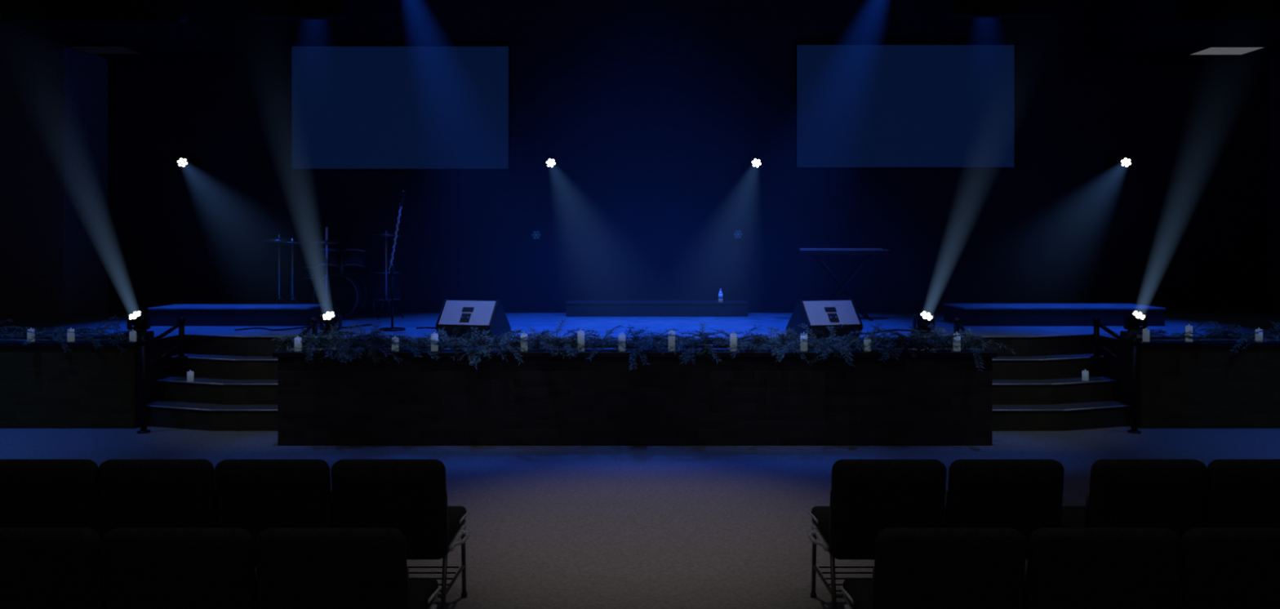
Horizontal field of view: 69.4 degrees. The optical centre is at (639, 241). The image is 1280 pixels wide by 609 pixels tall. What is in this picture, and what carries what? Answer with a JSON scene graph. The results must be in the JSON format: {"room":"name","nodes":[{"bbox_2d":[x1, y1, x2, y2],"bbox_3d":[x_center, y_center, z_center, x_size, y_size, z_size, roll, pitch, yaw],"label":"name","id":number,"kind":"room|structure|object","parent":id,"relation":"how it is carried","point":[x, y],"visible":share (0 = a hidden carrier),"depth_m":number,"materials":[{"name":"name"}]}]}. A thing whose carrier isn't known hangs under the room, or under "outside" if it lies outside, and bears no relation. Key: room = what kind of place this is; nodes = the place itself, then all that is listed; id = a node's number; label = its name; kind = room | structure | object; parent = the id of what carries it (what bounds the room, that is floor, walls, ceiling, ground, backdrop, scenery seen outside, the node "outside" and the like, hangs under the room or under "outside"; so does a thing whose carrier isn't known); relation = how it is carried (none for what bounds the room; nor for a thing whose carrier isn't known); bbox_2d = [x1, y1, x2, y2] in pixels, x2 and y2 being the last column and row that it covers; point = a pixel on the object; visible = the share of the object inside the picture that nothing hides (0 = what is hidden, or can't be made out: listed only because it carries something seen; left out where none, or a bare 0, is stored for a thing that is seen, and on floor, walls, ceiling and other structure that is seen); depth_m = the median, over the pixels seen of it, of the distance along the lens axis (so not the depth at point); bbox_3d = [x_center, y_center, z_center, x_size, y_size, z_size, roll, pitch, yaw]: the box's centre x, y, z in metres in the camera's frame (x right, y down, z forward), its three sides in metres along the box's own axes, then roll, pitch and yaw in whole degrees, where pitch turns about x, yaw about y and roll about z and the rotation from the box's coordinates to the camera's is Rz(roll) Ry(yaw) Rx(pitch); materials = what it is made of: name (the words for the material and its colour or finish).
{"room":"church","nodes":[
{"label":"church","id":0,"kind":"room"},
{"bbox_2d":[0,13,107,318],"bbox_3d":[-9.050,-1.002,12.700,2.900,4.020,1.000,0,0,0],"label":"wall","id":1,"kind":"structure","parent":0,"point":[54,95],"depth_m":12.20,"materials":[{"name":"fabric"}]},
{"bbox_2d":[1,0,262,59],"bbox_3d":[-6.500,-3.180,12.100,2.200,1.140,2.200,0,0,0],"label":"ceiling soffit","id":2,"kind":"structure","parent":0,"point":[162,29],"depth_m":11.46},
{"bbox_2d":[174,155,201,168],"bbox_3d":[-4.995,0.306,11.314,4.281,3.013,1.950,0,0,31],"label":"spotlight","id":3,"kind":"object","parent":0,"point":[182,162],"visible":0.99,"depth_m":12.74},
{"bbox_2d":[248,0,345,19],"bbox_3d":[-3.860,-3.135,10.400,1.050,1.230,0.120,0,0,0],"label":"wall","id":4,"kind":"structure","parent":0,"point":[257,9],"depth_m":10.34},
{"bbox_2d":[542,155,558,168],"bbox_3d":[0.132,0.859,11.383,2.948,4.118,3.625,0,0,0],"label":"spotlight","id":5,"kind":"object","parent":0,"point":[551,162],"visible":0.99,"depth_m":12.67,"materials":[{"name":"black metal"}]},
{"bbox_2d":[234,324,916,334],"bbox_3d":[-0.662,0.998,10.542,7.894,0.020,1.296,0,0,0],"label":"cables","id":6,"kind":"object","parent":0,"point":[907,330],"depth_m":10.66,"materials":[{"name":"black rubber"}]},
{"bbox_2d":[0,0,1270,312],"bbox_3d":[0.000,-0.950,13.300,21.400,5.600,0.200,0,0,0],"label":"wall","id":7,"kind":"structure","parent":0,"point":[652,113],"depth_m":13.20,"materials":[{"name":"black paint"}]},
{"bbox_2d":[290,44,510,170],"bbox_3d":[-3.410,-1.910,13.160,3.112,1.772,0.050,0,0,0],"label":"projection screen","id":8,"kind":"object","parent":7,"relation":"attached to","point":[353,107],"visible":1,"depth_m":13.14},
{"bbox_2d":[531,231,541,239],"bbox_3d":[-1.480,-0.100,13.190,0.130,0.118,0.008,0,0,0],"label":"decoration","id":9,"kind":"object","parent":7,"relation":"attached to","point":[535,234],"visible":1,"depth_m":13.19,"materials":[{"name":"blue"}]},
{"bbox_2d":[734,230,742,238],"bbox_3d":[1.400,-0.110,13.190,0.130,0.118,0.008,0,0,0],"label":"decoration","id":10,"kind":"object","parent":7,"relation":"attached to","point":[735,230],"visible":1,"depth_m":13.19,"materials":[{"name":"blue"}]},
{"bbox_2d":[795,44,1015,168],"bbox_3d":[3.775,-1.930,13.160,3.122,1.772,0.050,0,0,0],"label":"projection screen","id":11,"kind":"object","parent":7,"relation":"attached to","point":[858,106],"visible":1,"depth_m":13.14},
{"bbox_2d":[0,426,1279,608],"bbox_3d":[0.000,1.900,5.600,21.400,0.100,15.800,0,0,0],"label":"floor","id":12,"kind":"structure","parent":0,"point":[548,526],"depth_m":6.76,"materials":[{"name":"carpet"}]},
{"bbox_2d":[0,458,103,539],"bbox_3d":[-2.781,1.431,4.552,0.532,0.842,0.597,0,0,0],"label":"chair","id":13,"kind":"object","parent":12,"relation":"on","point":[34,492],"visible":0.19,"depth_m":4.27,"materials":[{"name":"fabric"}]},
{"bbox_2d":[0,527,106,608],"bbox_3d":[-2.170,1.431,3.522,0.532,0.842,0.597,0,0,0],"label":"chair","id":14,"kind":"object","parent":12,"relation":"on","point":[41,567],"visible":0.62,"depth_m":3.24,"materials":[{"name":"fabric"}]},
{"bbox_2d":[137,317,187,433],"bbox_3d":[-4.820,1.320,9.350,0.117,1.060,0.860,0,0,0],"label":"stair railing","id":15,"kind":"object","parent":12,"relation":"on","point":[144,342],"visible":1,"depth_m":8.98,"materials":[{"name":"black metal"}]},
{"bbox_2d":[97,458,256,567],"bbox_3d":[-2.243,1.431,4.552,0.532,0.842,0.597,0,0,0],"label":"chair","id":16,"kind":"object","parent":12,"relation":"on","point":[134,492],"visible":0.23,"depth_m":4.27,"materials":[{"name":"fabric"}]},
{"bbox_2d":[101,527,258,608],"bbox_3d":[-1.630,1.431,3.522,0.532,0.842,0.597,0,0,0],"label":"chair","id":17,"kind":"object","parent":12,"relation":"on","point":[144,567],"visible":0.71,"depth_m":3.24,"materials":[{"name":"fabric"}]},
{"bbox_2d":[146,353,277,431],"bbox_3d":[-4.151,1.534,9.568,1.683,0.633,1.063,0,0,0],"label":"stairs","id":18,"kind":"structure","parent":12,"relation":"on","point":[226,393],"depth_m":9.33,"materials":[{"name":"black wood"}]},
{"bbox_2d":[186,369,193,381],"bbox_3d":[-4.620,1.372,9.500,0.064,0.116,0.064,0,0,0],"label":"candle","id":19,"kind":"object","parent":18,"relation":"on","point":[189,374],"visible":1,"depth_m":9.47,"materials":[{"name":"wax"}]},
{"bbox_2d":[214,458,333,559],"bbox_3d":[-1.705,1.431,4.552,0.532,0.842,0.597,0,0,0],"label":"chair","id":20,"kind":"object","parent":12,"relation":"on","point":[255,495],"visible":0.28,"depth_m":4.27,"materials":[{"name":"fabric"}]},
{"bbox_2d":[283,317,318,350],"bbox_3d":[-3.420,1.320,9.350,0.117,1.060,0.860,0,0,0],"label":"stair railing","id":21,"kind":"object","parent":12,"relation":"on","point":[314,321],"visible":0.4,"depth_m":9.54,"materials":[{"name":"black metal"}]},
{"bbox_2d":[254,527,441,608],"bbox_3d":[-1.057,1.431,3.522,0.598,0.842,0.597,0,0,0],"label":"chair","id":22,"kind":"object","parent":12,"relation":"on","point":[297,567],"visible":1,"depth_m":3.24,"materials":[{"name":"fabric"}]},
{"bbox_2d":[330,458,470,608],"bbox_3d":[-1.134,1.431,4.552,0.598,0.842,0.597,0,0,0],"label":"chair","id":23,"kind":"object","parent":12,"relation":"on","point":[407,495],"visible":0.75,"depth_m":4.28,"materials":[{"name":"fabric"}]},
{"bbox_2d":[0,312,1279,445],"bbox_3d":[0.000,1.423,10.775,20.980,0.855,4.830,0,0,0],"label":"stage platform","id":24,"kind":"object","parent":12,"relation":"on","point":[940,397],"visible":0.82,"depth_m":8.40,"materials":[{"name":"wood"}]},
{"bbox_2d":[26,328,35,341],"bbox_3d":[-6.100,0.926,9.260,0.064,0.136,0.064,0,0,0],"label":"candle","id":25,"kind":"object","parent":24,"relation":"on","point":[28,334],"visible":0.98,"depth_m":9.24,"materials":[{"name":"wax"}]},
{"bbox_2d":[66,328,74,341],"bbox_3d":[-5.700,0.926,9.260,0.064,0.136,0.064,0,0,0],"label":"candle","id":26,"kind":"object","parent":24,"relation":"on","point":[70,336],"visible":1,"depth_m":9.24,"materials":[{"name":"wax"}]},
{"bbox_2d":[0,315,152,353],"bbox_3d":[-7.647,0.960,9.351,5.276,0.426,0.837,0,0,1],"label":"evergreen garland","id":27,"kind":"object","parent":24,"relation":"on","point":[111,337],"visible":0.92,"depth_m":9.32},
{"bbox_2d":[128,329,136,341],"bbox_3d":[-5.080,0.936,9.260,0.064,0.116,0.064,0,0,0],"label":"candle","id":28,"kind":"object","parent":24,"relation":"on","point":[132,335],"visible":1,"depth_m":9.24,"materials":[{"name":"wax"}]},
{"bbox_2d":[123,311,154,340],"bbox_3d":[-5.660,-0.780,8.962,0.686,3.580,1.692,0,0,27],"label":"moving-head light","id":29,"kind":"object","parent":24,"relation":"on","point":[137,318],"visible":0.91,"depth_m":9.46,"materials":[{"name":"black plastic"}]},
{"bbox_2d":[147,304,326,326],"bbox_3d":[-4.950,0.900,11.425,1.920,0.220,0.670,0,0,0],"label":"stage riser","id":30,"kind":"object","parent":24,"relation":"on","point":[195,315],"depth_m":11.10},
{"bbox_2d":[293,337,302,351],"bbox_3d":[-3.130,0.926,8.460,0.064,0.136,0.064,0,0,0],"label":"candle","id":31,"kind":"object","parent":24,"relation":"on","point":[296,342],"visible":1,"depth_m":8.43,"materials":[{"name":"wax"}]},
{"bbox_2d":[317,311,344,339],"bbox_3d":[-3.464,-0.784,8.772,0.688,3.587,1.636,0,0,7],"label":"moving-head light","id":32,"kind":"object","parent":24,"relation":"on","point":[329,318],"visible":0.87,"depth_m":9.42,"materials":[{"name":"black plastic"}]},
{"bbox_2d":[263,226,403,320],"bbox_3d":[-4.032,0.411,12.275,1.623,1.205,1.366,0,0,-35],"label":"drum kit","id":33,"kind":"object","parent":24,"relation":"on","point":[345,295],"visible":0.94,"depth_m":12.14,"materials":[{"name":"paint"}]},
{"bbox_2d":[378,191,405,331],"bbox_3d":[-2.840,0.212,10.600,0.298,1.593,0.298,0,0,-19],"label":"microphone stand","id":34,"kind":"object","parent":24,"relation":"on","point":[391,268],"visible":1,"depth_m":10.58,"materials":[{"name":"black metal"}]},
{"bbox_2d":[391,336,399,351],"bbox_3d":[-2.240,0.926,8.460,0.064,0.136,0.064,0,0,0],"label":"candle","id":35,"kind":"object","parent":24,"relation":"on","point":[395,337],"visible":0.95,"depth_m":8.44,"materials":[{"name":"wax"}]},
{"bbox_2d":[431,332,438,351],"bbox_3d":[-1.880,0.908,8.460,0.064,0.171,0.064,0,0,0],"label":"candle","id":36,"kind":"object","parent":24,"relation":"on","point":[433,336],"visible":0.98,"depth_m":8.43,"materials":[{"name":"wax"}]},
{"bbox_2d":[435,298,511,343],"bbox_3d":[-1.674,0.793,9.324,0.576,0.433,0.560,0,0,13],"label":"stage monitor speaker","id":37,"kind":"object","parent":24,"relation":"on","point":[486,315],"visible":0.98,"depth_m":9.15},
{"bbox_2d":[520,332,527,351],"bbox_3d":[-1.060,0.908,8.460,0.064,0.171,0.064,0,0,0],"label":"candle","id":38,"kind":"object","parent":24,"relation":"on","point":[524,334],"visible":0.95,"depth_m":8.43,"materials":[{"name":"wax"}]},
{"bbox_2d":[577,328,584,351],"bbox_3d":[-0.540,0.896,8.460,0.064,0.196,0.064,0,0,0],"label":"candle","id":39,"kind":"object","parent":24,"relation":"on","point":[580,334],"visible":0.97,"depth_m":8.43,"materials":[{"name":"wax"}]},
{"bbox_2d":[618,332,625,351],"bbox_3d":[-0.165,0.908,8.460,0.064,0.171,0.064,0,0,0],"label":"candle","id":40,"kind":"object","parent":24,"relation":"on","point":[621,336],"visible":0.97,"depth_m":8.43,"materials":[{"name":"wax"}]},
{"bbox_2d":[271,317,1013,371],"bbox_3d":[-0.008,0.940,8.529,6.812,0.421,0.911,0,0,-1],"label":"evergreen garland","id":41,"kind":"object","parent":24,"relation":"on","point":[757,342],"visible":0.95,"depth_m":8.47},
{"bbox_2d":[564,300,748,316],"bbox_3d":[0.230,0.915,12.775,2.480,0.190,0.570,0,0,0],"label":"stage riser","id":42,"kind":"object","parent":24,"relation":"on","point":[573,308],"visible":1,"depth_m":12.50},
{"bbox_2d":[718,288,723,302],"bbox_3d":[1.100,0.728,12.620,0.062,0.185,0.064,0,0,0],"label":"water bottle","id":43,"kind":"object","parent":42,"relation":"on","point":[720,294],"visible":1,"depth_m":12.60,"materials":[{"name":"clear plastic"}]},
{"bbox_2d":[668,328,675,351],"bbox_3d":[0.290,0.896,8.460,0.064,0.196,0.064,0,0,0],"label":"candle","id":44,"kind":"object","parent":24,"relation":"on","point":[671,339],"visible":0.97,"depth_m":8.43,"materials":[{"name":"wax"}]},
{"bbox_2d":[729,332,737,351],"bbox_3d":[0.855,0.908,8.460,0.064,0.171,0.064,0,0,0],"label":"candle","id":45,"kind":"object","parent":24,"relation":"on","point":[733,337],"visible":0.98,"depth_m":8.43,"materials":[{"name":"wax"}]},
{"bbox_2d":[800,332,807,351],"bbox_3d":[1.500,0.908,8.460,0.064,0.171,0.064,0,0,0],"label":"candle","id":46,"kind":"object","parent":24,"relation":"on","point":[803,346],"visible":0.77,"depth_m":8.43,"materials":[{"name":"wax"}]},
{"bbox_2d":[786,298,862,343],"bbox_3d":[1.854,0.793,9.324,0.576,0.433,0.560,0,0,-15],"label":"stage monitor speaker","id":47,"kind":"object","parent":24,"relation":"on","point":[815,314],"visible":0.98,"depth_m":9.15},
{"bbox_2d":[795,248,889,320],"bbox_3d":[2.620,0.550,12.000,1.160,0.934,0.360,0,0,0],"label":"keyboard","id":48,"kind":"object","parent":24,"relation":"on","point":[868,252],"visible":0.84,"depth_m":11.87,"materials":[{"name":"black plastic"}]},
{"bbox_2d":[863,335,871,351],"bbox_3d":[2.080,0.926,8.460,0.064,0.136,0.064,0,0,0],"label":"candle","id":49,"kind":"object","parent":24,"relation":"on","point":[866,341],"visible":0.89,"depth_m":8.43,"materials":[{"name":"wax"}]},
{"bbox_2d":[910,311,936,341],"bbox_3d":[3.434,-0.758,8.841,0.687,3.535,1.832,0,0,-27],"label":"moving-head light","id":50,"kind":"object","parent":24,"relation":"on","point":[924,318],"visible":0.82,"depth_m":9.41,"materials":[{"name":"black plastic"}]},
{"bbox_2d":[953,332,960,351],"bbox_3d":[2.900,0.908,8.460,0.064,0.171,0.064,0,0,0],"label":"candle","id":51,"kind":"object","parent":24,"relation":"on","point":[957,338],"visible":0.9,"depth_m":8.43,"materials":[{"name":"wax"}]},
{"bbox_2d":[942,303,1165,326],"bbox_3d":[5.105,0.900,11.500,2.410,0.220,0.820,0,0,0],"label":"stage riser","id":52,"kind":"object","parent":24,"relation":"on","point":[970,314],"depth_m":11.10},
{"bbox_2d":[1120,311,1151,340],"bbox_3d":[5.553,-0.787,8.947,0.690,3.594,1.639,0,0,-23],"label":"moving-head light","id":53,"kind":"object","parent":24,"relation":"on","point":[1136,318],"visible":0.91,"depth_m":9.46,"materials":[{"name":"black plastic"}]},
{"bbox_2d":[1142,328,1149,341],"bbox_3d":[5.070,0.926,9.260,0.064,0.136,0.064,0,0,0],"label":"candle","id":54,"kind":"object","parent":24,"relation":"on","point":[1145,331],"visible":1,"depth_m":9.23,"materials":[{"name":"wax"}]},
{"bbox_2d":[1185,324,1192,341],"bbox_3d":[5.500,0.908,9.260,0.064,0.171,0.064,0,0,0],"label":"candle","id":55,"kind":"object","parent":24,"relation":"on","point":[1188,328],"visible":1,"depth_m":9.23,"materials":[{"name":"wax"}]},
{"bbox_2d":[1123,320,1279,355],"bbox_3d":[7.561,0.924,9.368,5.386,0.403,0.801,0,0,2],"label":"evergreen garland","id":56,"kind":"object","parent":24,"relation":"on","point":[1236,335],"visible":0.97,"depth_m":9.30},
{"bbox_2d":[1255,327,1262,341],"bbox_3d":[6.200,0.926,9.260,0.064,0.136,0.064,0,0,0],"label":"candle","id":57,"kind":"object","parent":24,"relation":"on","point":[1259,336],"visible":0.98,"depth_m":9.23,"materials":[{"name":"wax"}]},
{"bbox_2d":[807,458,946,608],"bbox_3d":[1.122,1.431,4.552,0.598,0.842,0.597,0,0,0],"label":"chair","id":58,"kind":"object","parent":12,"relation":"on","point":[868,496],"visible":0.7,"depth_m":4.28,"materials":[{"name":"fabric"}]},
{"bbox_2d":[839,527,1026,608],"bbox_3d":[1.062,1.431,3.522,0.598,0.842,0.597,0,0,0],"label":"chair","id":59,"kind":"object","parent":12,"relation":"on","point":[914,567],"visible":1,"depth_m":3.24,"materials":[{"name":"fabric"}]},
{"bbox_2d":[952,317,986,350],"bbox_3d":[3.330,1.320,9.350,0.117,1.060,0.860,0,0,0],"label":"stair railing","id":60,"kind":"object","parent":12,"relation":"on","point":[956,321],"visible":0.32,"depth_m":9.63,"materials":[{"name":"black metal"}]},
{"bbox_2d":[943,458,1064,559],"bbox_3d":[1.700,1.431,4.552,0.532,0.842,0.597,0,0,0],"label":"chair","id":61,"kind":"object","parent":12,"relation":"on","point":[1025,495],"visible":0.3,"depth_m":4.27,"materials":[{"name":"fabric"}]},
{"bbox_2d":[991,353,1130,431],"bbox_3d":[4.081,1.534,9.568,1.723,0.633,1.063,0,0,0],"label":"stairs","id":62,"kind":"structure","parent":12,"relation":"on","point":[1049,393],"depth_m":9.33,"materials":[{"name":"black wood"}]},
{"bbox_2d":[1081,368,1088,381],"bbox_3d":[4.600,1.372,9.550,0.064,0.116,0.064,0,0,0],"label":"candle","id":63,"kind":"object","parent":62,"relation":"on","point":[1085,374],"visible":1,"depth_m":9.52,"materials":[{"name":"wax"}]},
{"bbox_2d":[1090,317,1141,433],"bbox_3d":[4.800,1.320,9.350,0.117,1.060,0.860,0,0,0],"label":"stair railing","id":64,"kind":"object","parent":12,"relation":"on","point":[1133,342],"visible":1,"depth_m":8.98,"materials":[{"name":"black metal"}]},
{"bbox_2d":[1060,458,1207,542],"bbox_3d":[2.360,1.431,4.552,0.532,0.842,0.597,0,0,0],"label":"chair","id":65,"kind":"object","parent":12,"relation":"on","point":[1166,493],"visible":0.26,"depth_m":4.27,"materials":[{"name":"fabric"}]},
{"bbox_2d":[1202,458,1279,527],"bbox_3d":[2.900,1.431,4.552,0.532,0.842,0.597,0,0,0],"label":"chair","id":66,"kind":"object","parent":12,"relation":"on","point":[1240,492],"visible":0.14,"depth_m":4.27,"materials":[{"name":"fabric"}]},
{"bbox_2d":[748,155,764,168],"bbox_3d":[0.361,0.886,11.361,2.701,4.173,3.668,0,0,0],"label":"spotlight","id":67,"kind":"object","parent":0,"point":[755,162],"visible":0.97,"depth_m":12.68,"materials":[{"name":"black metal"}]},
{"bbox_2d":[947,0,1054,17],"bbox_3d":[4.060,-3.145,10.400,1.150,1.210,0.120,0,0,0],"label":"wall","id":68,"kind":"structure","parent":0,"point":[956,8],"depth_m":10.34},
{"bbox_2d":[1105,155,1133,168],"bbox_3d":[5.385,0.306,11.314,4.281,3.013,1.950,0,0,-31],"label":"spotlight","id":69,"kind":"object","parent":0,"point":[1126,162],"visible":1,"depth_m":12.74,"materials":[{"name":"metal"}]},
{"bbox_2d":[1088,0,1279,59],"bbox_3d":[7.700,-3.180,12.100,2.600,1.140,2.200,0,0,0],"label":"ceiling soffit","id":70,"kind":"structure","parent":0,"point":[1118,29],"depth_m":11.83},
{"bbox_2d":[1186,44,1267,55],"bbox_3d":[7.930,-2.593,12.500,0.760,0.030,0.540,0,0,0],"label":"ceiling light panel","id":71,"kind":"object","parent":70,"relation":"in","point":[1211,50],"depth_m":12.45,"materials":[{"name":"white plastic"}]},
{"bbox_2d":[1270,56,1279,313],"bbox_3d":[9.750,-1.002,12.700,1.500,4.020,1.000,0,0,0],"label":"wall","id":72,"kind":"structure","parent":0,"point":[1275,62],"depth_m":13.09,"materials":[{"name":"paint"}]}
]}

